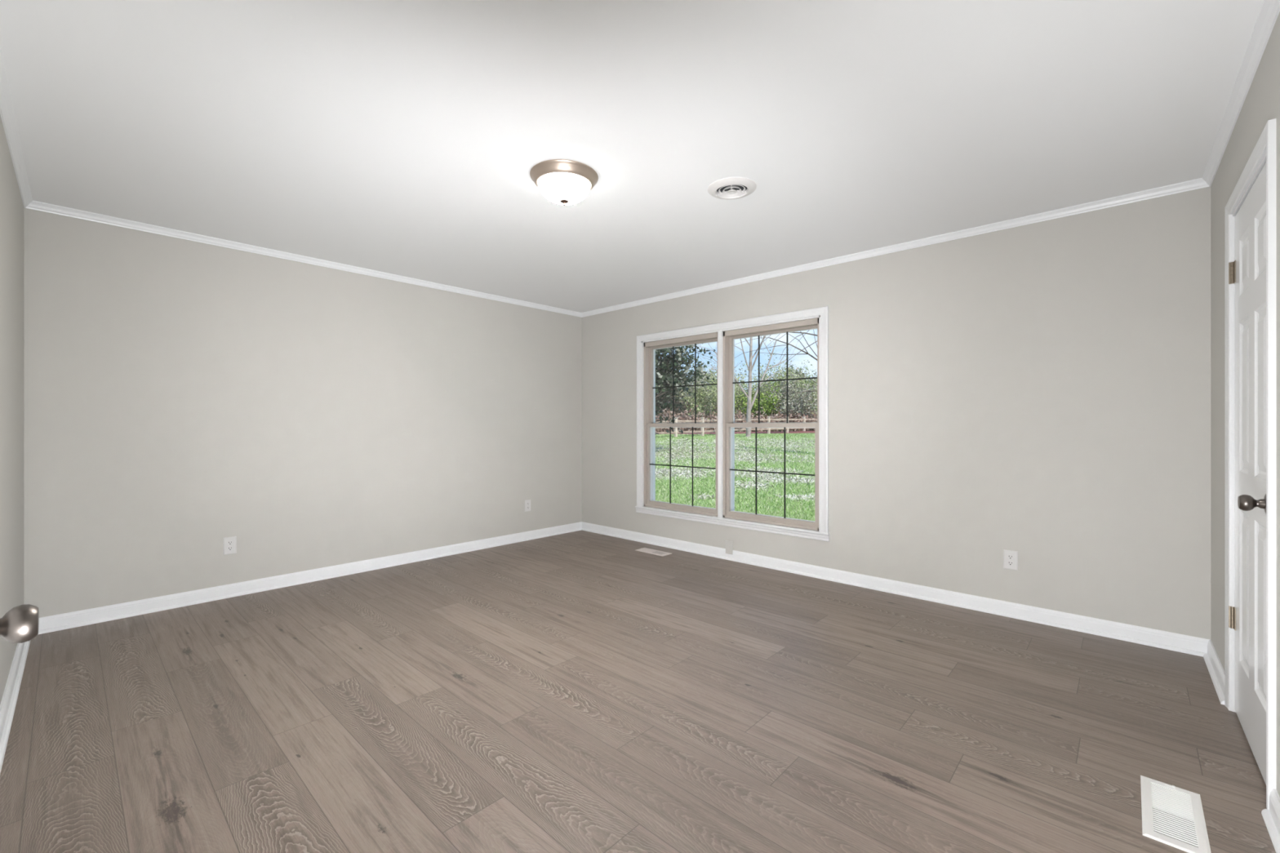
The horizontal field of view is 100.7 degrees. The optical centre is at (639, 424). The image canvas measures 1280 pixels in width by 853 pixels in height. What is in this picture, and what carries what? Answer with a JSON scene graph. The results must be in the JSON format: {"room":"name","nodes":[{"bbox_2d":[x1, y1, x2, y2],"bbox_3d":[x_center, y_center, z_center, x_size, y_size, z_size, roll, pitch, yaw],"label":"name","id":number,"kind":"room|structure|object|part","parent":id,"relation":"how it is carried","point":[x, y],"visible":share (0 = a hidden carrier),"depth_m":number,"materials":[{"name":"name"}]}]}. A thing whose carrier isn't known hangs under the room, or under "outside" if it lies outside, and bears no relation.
{"room":"empty bedroom","nodes":[
{"label":"empty bedroom","id":0,"kind":"room"},
{"bbox_2d":[0,115,23,704],"bbox_3d":[-1.670,-0.038,1.185,4.970,2.423,0.151,0,0,43],"label":"wall","id":1,"kind":"structure","parent":0,"point":[11,206],"depth_m":2.36,"materials":[{"name":"grey paint"}]},
{"bbox_2d":[0,640,31,773],"bbox_3d":[-1.972,1.130,1.594,3.970,0.086,0.032,0,0,43],"label":"baseboard","id":2,"kind":"structure","parent":1,"relation":"attached to","point":[9,700],"depth_m":2.21,"materials":[{"name":"white wood"}]},
{"bbox_2d":[0,46,32,208],"bbox_3d":[-1.662,-1.228,1.303,4.820,0.043,0.033,0,0,43],"label":"trim","id":3,"kind":"structure","parent":1,"relation":"attached to","point":[6,111],"depth_m":2.25,"materials":[{"name":"white wood"}]},
{"bbox_2d":[0,604,39,643],"bbox_3d":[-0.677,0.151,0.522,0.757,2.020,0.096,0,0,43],"label":"door knob","id":4,"kind":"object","parent":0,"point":[20,624],"depth_m":0.74,"materials":[{"name":"silver metal"}]},
{"bbox_2d":[23,208,582,617],"bbox_3d":[-2.145,-0.038,4.444,0.150,2.423,4.236,0,0,43],"label":"wall","id":5,"kind":"structure","parent":0,"point":[182,397],"depth_m":3.71,"materials":[{"name":"grey paint"}]},
{"bbox_2d":[223,536,236,555],"bbox_3d":[-2.799,0.824,3.619,0.008,0.116,0.072,0,0,43],"label":"electrical outlet","id":6,"kind":"object","parent":5,"relation":"attached to","point":[229,543],"visible":1,"depth_m":3.62,"materials":[{"name":"white plastic"}]},
{"bbox_2d":[226,540,233,545],"bbox_3d":[-2.797,0.804,3.617,0.002,0.027,0.034,0,0,43],"label":"receptacle","id":7,"kind":"object","parent":6,"relation":"attached to","point":[228,542],"depth_m":3.62,"materials":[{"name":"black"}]},
{"bbox_2d":[226,546,233,551],"bbox_3d":[-2.797,0.844,3.617,0.002,0.027,0.034,0,0,43],"label":"receptacle","id":8,"kind":"object","parent":6,"relation":"attached to","point":[228,548],"depth_m":3.62,"materials":[{"name":"white plastic"}]},
{"bbox_2d":[25,200,582,317],"bbox_3d":[-2.027,-1.228,4.438,0.032,0.043,4.086,0,0,43],"label":"trim","id":9,"kind":"structure","parent":5,"relation":"attached to","point":[34,205],"depth_m":3.73,"materials":[{"name":"white wood"}]},
{"bbox_2d":[38,521,582,634],"bbox_3d":[-2.029,1.130,4.439,0.029,0.086,4.086,0,0,43],"label":"baseboard","id":10,"kind":"structure","parent":5,"relation":"attached to","point":[50,624],"depth_m":3.76,"materials":[{"name":"white wood"}]},
{"bbox_2d":[524,499,530,511],"bbox_3d":[-1.144,0.824,5.413,0.008,0.116,0.072,0,0,43],"label":"electrical outlet","id":11,"kind":"object","parent":5,"relation":"attached to","point":[527,503],"visible":1,"depth_m":5.41,"materials":[{"name":"white plastic"}]},
{"bbox_2d":[0,0,1263,312],"bbox_3d":[-0.231,-1.310,2.780,5.220,0.120,4.386,0,0,43],"label":"ceiling","id":12,"kind":"structure","parent":0,"point":[405,138],"depth_m":2.15,"materials":[{"name":"white paint"}]},
{"bbox_2d":[529,159,598,205],"bbox_3d":[-0.380,-1.176,2.660,0.340,0.148,0.340,0,0,43],"label":"ceiling light","id":13,"kind":"object","parent":12,"relation":"attached to","point":[564,182],"visible":1,"depth_m":2.57,"materials":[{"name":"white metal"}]},
{"bbox_3d":[-0.380,-1.165,2.660,0.262,0.086,0.262,0,0,43],"label":"lamp shade","id":14,"kind":"part","parent":13,"relation":"part of","materials":[{"name":"white glass"}]},
{"bbox_2d":[707,177,756,199],"bbox_3d":[0.485,-1.239,2.797,0.254,0.022,0.254,0,0,43],"label":"ceiling vent","id":15,"kind":"object","parent":12,"relation":"in","point":[729,188],"visible":1,"depth_m":2.78,"materials":[{"name":"white plastic"}]},
{"bbox_2d":[0,530,1275,852],"bbox_3d":[-0.278,1.173,2.745,4.940,0.001,4.241,0,0,43],"label":"floor","id":16,"kind":"structure","parent":0,"point":[579,691],"depth_m":2.11,"materials":[{"name":"brown wood"}]},
{"bbox_2d":[635,547,671,556],"bbox_3d":[0.123,1.169,4.893,0.340,0.009,0.137,0,0,43],"label":"floor vent","id":17,"kind":"object","parent":16,"relation":"in","point":[655,552],"visible":1,"depth_m":4.88,"materials":[{"name":"white metal"}]},
{"bbox_2d":[640,548,666,555],"bbox_3d":[0.123,1.170,4.893,0.274,0.001,0.089,0,0,43],"label":"grille","id":18,"kind":"object","parent":17,"relation":"attached to","point":[655,552],"depth_m":4.88,"materials":[{"name":"white metal"}]},
{"bbox_2d":[1140,775,1211,852],"bbox_3d":[1.605,1.169,1.597,0.137,0.009,0.350,0,0,43],"label":"floor vent","id":19,"kind":"object","parent":16,"relation":"in","point":[1172,815],"visible":1,"depth_m":1.58,"materials":[{"name":"white metal"}]},
{"bbox_2d":[1151,782,1198,848],"bbox_3d":[1.605,1.170,1.597,0.089,0.001,0.285,0,0,43],"label":"grille","id":20,"kind":"object","parent":19,"relation":"attached to","point":[1174,811],"depth_m":1.59,"materials":[{"name":"white metal"}]},
{"bbox_2d":[581,177,1210,639],"bbox_3d":[1.157,-0.038,4.359,5.120,2.423,0.182,0,0,43],"label":"wall","id":21,"kind":"structure","parent":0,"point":[1040,391],"depth_m":3.30,"materials":[{"name":"grey paint"}]},
{"bbox_2d":[644,332,717,516],"bbox_3d":[0.427,-0.005,5.083,0.905,1.644,0.168,0,0,43],"label":"window","id":22,"kind":"structure","parent":21,"relation":"attached to","point":[650,424],"depth_m":5.23,"materials":[{"name":"beige plastic"}]},
{"bbox_3d":[0.447,-0.005,5.104,0.905,1.644,0.110,0,0,43],"label":"frame","id":23,"kind":"part","parent":22,"relation":"part of","materials":[{"name":"white plastic"}]},
{"bbox_3d":[0.394,0.389,5.047,0.861,0.808,0.034,0,0,43],"label":"sash","id":24,"kind":"part","parent":22,"relation":"part of","materials":[{"name":"beige plastic"}]},
{"bbox_3d":[0.424,-0.390,5.080,0.861,0.822,0.030,0,0,43],"label":"sash","id":25,"kind":"part","parent":22,"relation":"part of","materials":[{"name":"clear glass"}]},
{"bbox_2d":[725,540,733,555],"bbox_3d":[0.773,1.065,4.609,0.072,0.116,0.009,0,0,43],"label":"electrical outlet","id":26,"kind":"object","parent":21,"relation":"attached to","point":[729,544],"visible":1,"depth_m":4.60,"materials":[{"name":"white plastic"}]},
{"bbox_2d":[723,317,818,530],"bbox_3d":[1.117,-0.005,4.447,0.889,1.644,0.168,0,0,43],"label":"window","id":27,"kind":"structure","parent":21,"relation":"attached to","point":[729,336],"depth_m":4.50,"materials":[{"name":"beige plastic"}]},
{"bbox_3d":[1.137,-0.005,4.468,0.889,1.644,0.110,0,0,43],"label":"frame","id":28,"kind":"part","parent":27,"relation":"part of","materials":[{"name":"white plastic"}]},
{"bbox_3d":[1.084,0.389,4.410,0.845,0.808,0.034,0,0,43],"label":"sash","id":29,"kind":"part","parent":27,"relation":"part of","materials":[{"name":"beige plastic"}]},
{"bbox_3d":[1.114,-0.390,4.443,0.845,0.822,0.030,0,0,43],"label":"sash","id":30,"kind":"part","parent":27,"relation":"part of","materials":[{"name":"beige plastic"}]},
{"bbox_2d":[581,521,1209,657],"bbox_3d":[1.108,1.130,4.305,4.820,0.086,0.029,0,0,43],"label":"baseboard","id":31,"kind":"structure","parent":21,"relation":"attached to","point":[1191,645],"depth_m":3.45,"materials":[{"name":"white wood"}]},
{"bbox_2d":[1003,549,1017,570],"bbox_3d":[2.270,0.828,3.247,0.072,0.116,0.008,0,0,43],"label":"electrical outlet","id":32,"kind":"object","parent":21,"relation":"attached to","point":[1010,557],"visible":1,"depth_m":3.25,"materials":[{"name":"white plastic"}]},
{"bbox_2d":[1007,554,1013,559],"bbox_3d":[2.268,0.808,3.245,0.034,0.027,0.002,0,0,43],"label":"receptacle","id":33,"kind":"object","parent":32,"relation":"attached to","point":[1009,556],"depth_m":3.24,"materials":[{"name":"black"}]},
{"bbox_2d":[1007,560,1013,565],"bbox_3d":[2.268,0.848,3.245,0.034,0.027,0.002,0,0,43],"label":"receptacle","id":34,"kind":"object","parent":32,"relation":"attached to","point":[1009,562],"depth_m":3.24,"materials":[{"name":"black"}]},
{"bbox_2d":[1210,12,1279,796],"bbox_3d":[1.528,-0.038,1.058,0.150,2.423,4.236,0,0,42],"label":"wall","id":35,"kind":"structure","parent":0,"point":[1261,104],"depth_m":2.27,"materials":[{"name":"grey paint"}]},
{"bbox_2d":[1203,640,1224,705],"bbox_3d":[2.665,1.130,2.454,0.030,0.086,0.638,0,0,42],"label":"baseboard","id":36,"kind":"structure","parent":35,"relation":"attached to","point":[1215,669],"depth_m":2.44,"materials":[{"name":"white wood"}]},
{"bbox_2d":[1202,0,1279,186],"bbox_3d":[1.510,-1.228,1.174,0.033,0.043,4.086,0,0,42],"label":"trim","id":37,"kind":"structure","parent":35,"relation":"attached to","point":[1269,11],"depth_m":1.88,"materials":[{"name":"white wood"}]},
{"bbox_2d":[1228,162,1266,784],"bbox_3d":[2.178,0.157,1.907,0.098,2.009,0.748,0,0,42],"label":"door","id":38,"kind":"structure","parent":35,"relation":"in","point":[1247,618],"depth_m":1.90,"materials":[{"name":"white paint"}]},
{"bbox_3d":[1.977,0.251,1.689,0.022,0.036,0.036,0,0,42],"label":"stem","id":39,"kind":"part","parent":38,"relation":"part of","materials":[{"name":"silver metal"}]},
{"bbox_2d":[1224,118,1275,809],"bbox_3d":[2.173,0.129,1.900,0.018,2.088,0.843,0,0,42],"label":"trim","id":40,"kind":"structure","parent":35,"relation":"attached to","point":[1266,143],"depth_m":1.62,"materials":[{"name":"white wood"}]},
{"bbox_2d":[1261,788,1279,852],"bbox_3d":[1.016,1.130,0.623,0.032,0.086,2.606,0,0,42],"label":"baseboard","id":41,"kind":"structure","parent":35,"relation":"attached to","point":[1271,817],"depth_m":1.53,"materials":[{"name":"white wood"}]},
{"label":"outside","id":42,"kind":"structure","parent":0,"visible":0},
{"bbox_3d":[14.923,0.696,59.708,130.000,1.795,99.850,0,0,43],"label":"ground","id":43,"kind":"structure","parent":42,"visible":0},
{"bbox_2d":[656,382,706,417],"bbox_3d":[2.965,-1.685,43.416,4.281,4.360,6.366,0,0,43],"label":"bush","id":44,"kind":"object","parent":43,"relation":"on","point":[667,408],"visible":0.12,"depth_m":42.74,"materials":[{"name":"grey plant"}]},
{"bbox_2d":[655,344,715,440],"bbox_3d":[-0.396,-2.467,19.210,6.171,7.251,5.899,0,0,11],"label":"evergreen tree","id":45,"kind":"object","parent":43,"relation":"on","point":[664,372],"visible":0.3,"depth_m":18.69,"materials":[{"name":"green plant"}]},
{"bbox_2d":[668,375,710,420],"bbox_3d":[3.805,-1.856,43.779,4.382,4.676,4.482,0,0,24],"label":"bush","id":46,"kind":"object","parent":43,"relation":"on","point":[691,388],"visible":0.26,"depth_m":43.37,"materials":[{"name":"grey plant"}]},
{"bbox_2d":[675,358,745,419],"bbox_3d":[5.238,-2.400,41.623,6.860,5.824,5.697,0,0,-24],"label":"bush","id":47,"kind":"object","parent":43,"relation":"on","point":[713,398],"visible":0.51,"depth_m":41.68,"materials":[{"name":"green plant"}]},
{"bbox_2d":[696,358,753,415],"bbox_3d":[6.689,-2.798,47.251,5.690,6.484,6.856,0,0,-14],"label":"bush","id":48,"kind":"object","parent":43,"relation":"on","point":[716,358],"visible":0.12,"depth_m":46.76,"materials":[{"name":"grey plant"}]},
{"bbox_2d":[698,373,769,417],"bbox_3d":[7.410,-1.936,44.601,6.696,4.805,4.046,0,0,3],"label":"bush","id":49,"kind":"object","parent":43,"relation":"on","point":[741,384],"visible":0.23,"depth_m":44.23,"materials":[{"name":"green plant"}]},
{"bbox_2d":[655,433,814,520],"bbox_3d":[7.003,1.001,19.518,23.314,1.031,25.232,0,0,0],"label":"grass","id":50,"kind":"structure","parent":43,"relation":"on","point":[799,448],"depth_m":13.42,"materials":[{"name":"green plant"}]},
{"bbox_2d":[655,416,817,437],"bbox_3d":[10.000,0.095,36.000,39.854,1.700,0.181,0,0,-43],"label":"rail fence","id":51,"kind":"object","parent":43,"relation":"on","point":[703,431],"visible":0.22,"depth_m":32.05,"materials":[{"name":"brown wood"}]},
{"bbox_3d":[1.117,0.423,27.750,2.204,0.160,0.080,0,0,-43],"label":"rail","id":52,"kind":"part","parent":51,"relation":"part of","materials":[{"name":"brown wood"}]},
{"bbox_3d":[1.925,0.165,28.500,0.170,1.140,0.170,0,0,43],"label":"post","id":53,"kind":"part","parent":51,"relation":"part of","materials":[{"name":"brown wood"}]},
{"bbox_3d":[2.732,-0.207,29.250,2.204,0.116,0.080,0,0,-43],"label":"rail","id":54,"kind":"part","parent":51,"relation":"part of","materials":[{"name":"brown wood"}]},
{"bbox_3d":[2.732,0.387,29.250,2.204,0.128,0.080,0,0,-43],"label":"rail","id":55,"kind":"part","parent":51,"relation":"part of","materials":[{"name":"brown wood"}]},
{"bbox_3d":[3.540,0.145,30.000,0.170,1.140,0.170,0,0,43],"label":"post","id":56,"kind":"part","parent":51,"relation":"part of","materials":[{"name":"brown wood"}]},
{"bbox_3d":[4.348,0.352,30.750,2.204,0.156,0.080,0,0,-43],"label":"rail","id":57,"kind":"part","parent":51,"relation":"part of","materials":[{"name":"brown wood"}]},
{"bbox_3d":[4.348,-0.263,30.750,2.204,0.185,0.080,0,0,-43],"label":"rail","id":58,"kind":"part","parent":51,"relation":"part of","materials":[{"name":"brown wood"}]},
{"bbox_3d":[5.963,-0.313,32.250,2.204,0.171,0.080,0,0,-43],"label":"rail","id":59,"kind":"part","parent":51,"relation":"part of","materials":[{"name":"brown wood"}]},
{"bbox_3d":[5.963,0.295,32.250,2.204,0.155,0.080,0,0,-43],"label":"rail","id":60,"kind":"part","parent":51,"relation":"part of","materials":[{"name":"brown wood"}]},
{"bbox_3d":[7.577,-0.330,33.750,2.204,0.123,0.080,0,0,-43],"label":"rail","id":61,"kind":"part","parent":51,"relation":"part of","materials":[{"name":"brown wood"}]},
{"bbox_3d":[7.577,0.275,33.750,2.204,0.113,0.080,0,0,-43],"label":"rail","id":62,"kind":"part","parent":51,"relation":"part of","materials":[{"name":"brown wood"}]},
{"bbox_3d":[8.385,0.025,34.500,0.170,1.140,0.170,0,0,43],"label":"post","id":63,"kind":"part","parent":51,"relation":"part of","materials":[{"name":"brown wood"}]},
{"bbox_3d":[9.193,-0.352,35.250,2.204,0.123,0.080,0,0,-43],"label":"rail","id":64,"kind":"part","parent":51,"relation":"part of","materials":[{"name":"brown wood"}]},
{"bbox_3d":[9.193,0.252,35.250,2.204,0.117,0.080,0,0,-43],"label":"rail","id":65,"kind":"part","parent":51,"relation":"part of","materials":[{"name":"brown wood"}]},
{"bbox_3d":[10.807,-0.378,36.750,2.204,0.134,0.080,0,0,-43],"label":"rail","id":66,"kind":"part","parent":51,"relation":"part of","materials":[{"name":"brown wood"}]},
{"bbox_3d":[11.615,-0.017,37.500,0.170,1.140,0.170,0,0,43],"label":"post","id":67,"kind":"part","parent":51,"relation":"part of","materials":[{"name":"brown wood"}]},
{"bbox_2d":[655,360,817,417],"bbox_3d":[15.620,-3.069,61.998,64.412,8.642,12.543,0,0,0],"label":"tree line","id":68,"kind":"object","parent":43,"relation":"on","point":[797,368],"visible":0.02,"depth_m":57.22,"materials":[{"name":"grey plant"}]},
{"bbox_2d":[666,431,814,434],"bbox_3d":[9.814,0.554,36.214,34.974,0.382,3.336,0,0,-25],"label":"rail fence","id":69,"kind":"object","parent":43,"relation":"on","point":[776,432],"visible":0.19,"depth_m":35.51,"materials":[{"name":"wood"}]},
{"bbox_2d":[655,400,817,432],"bbox_3d":[9.772,-0.607,39.860,31.468,2.622,2.869,0,0,-14],"label":"undergrowth","id":70,"kind":"object","parent":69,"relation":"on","point":[780,415],"visible":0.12,"depth_m":38.78,"materials":[{"name":"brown plant"}]},
{"bbox_2d":[684,333,797,437],"bbox_3d":[6.250,-3.998,29.372,8.522,9.613,6.287,0,0,21],"label":"bare tree","id":71,"kind":"object","parent":43,"relation":"on","point":[749,405],"visible":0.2,"depth_m":28.50,"materials":[{"name":"grey plant"}]},
{"bbox_2d":[734,381,786,417],"bbox_3d":[9.337,-1.576,42.448,4.612,4.143,4.681,0,0,43],"label":"bush","id":72,"kind":"object","parent":43,"relation":"on","point":[769,406],"visible":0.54,"depth_m":42.37,"materials":[{"name":"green plant"}]},
{"bbox_2d":[735,329,817,420],"bbox_3d":[4.884,-3.244,16.916,3.824,8.958,3.792,0,0,43],"label":"bare tree","id":73,"kind":"object","parent":43,"relation":"on","point":[802,333],"visible":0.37,"depth_m":16.94,"materials":[{"name":"grey plant"}]},
{"bbox_2d":[737,340,815,415],"bbox_3d":[11.369,-3.310,44.655,6.635,7.596,4.784,0,0,22],"label":"bush","id":74,"kind":"object","parent":43,"relation":"on","point":[783,377],"visible":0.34,"depth_m":44.27,"materials":[{"name":"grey plant"}]},
{"bbox_2d":[766,369,817,421],"bbox_3d":[11.987,-1.905,40.901,5.010,4.858,5.567,0,0,0],"label":"bush","id":75,"kind":"object","parent":43,"relation":"on","point":[791,404],"visible":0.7,"depth_m":40.69,"materials":[{"name":"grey plant"}]},
{"bbox_2d":[777,361,817,421],"bbox_3d":[15.636,-2.671,46.137,6.491,6.254,4.942,0,0,-16],"label":"bush","id":76,"kind":"object","parent":43,"relation":"on","point":[806,380],"visible":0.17,"depth_m":45.53,"materials":[{"name":"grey plant"}]}
]}

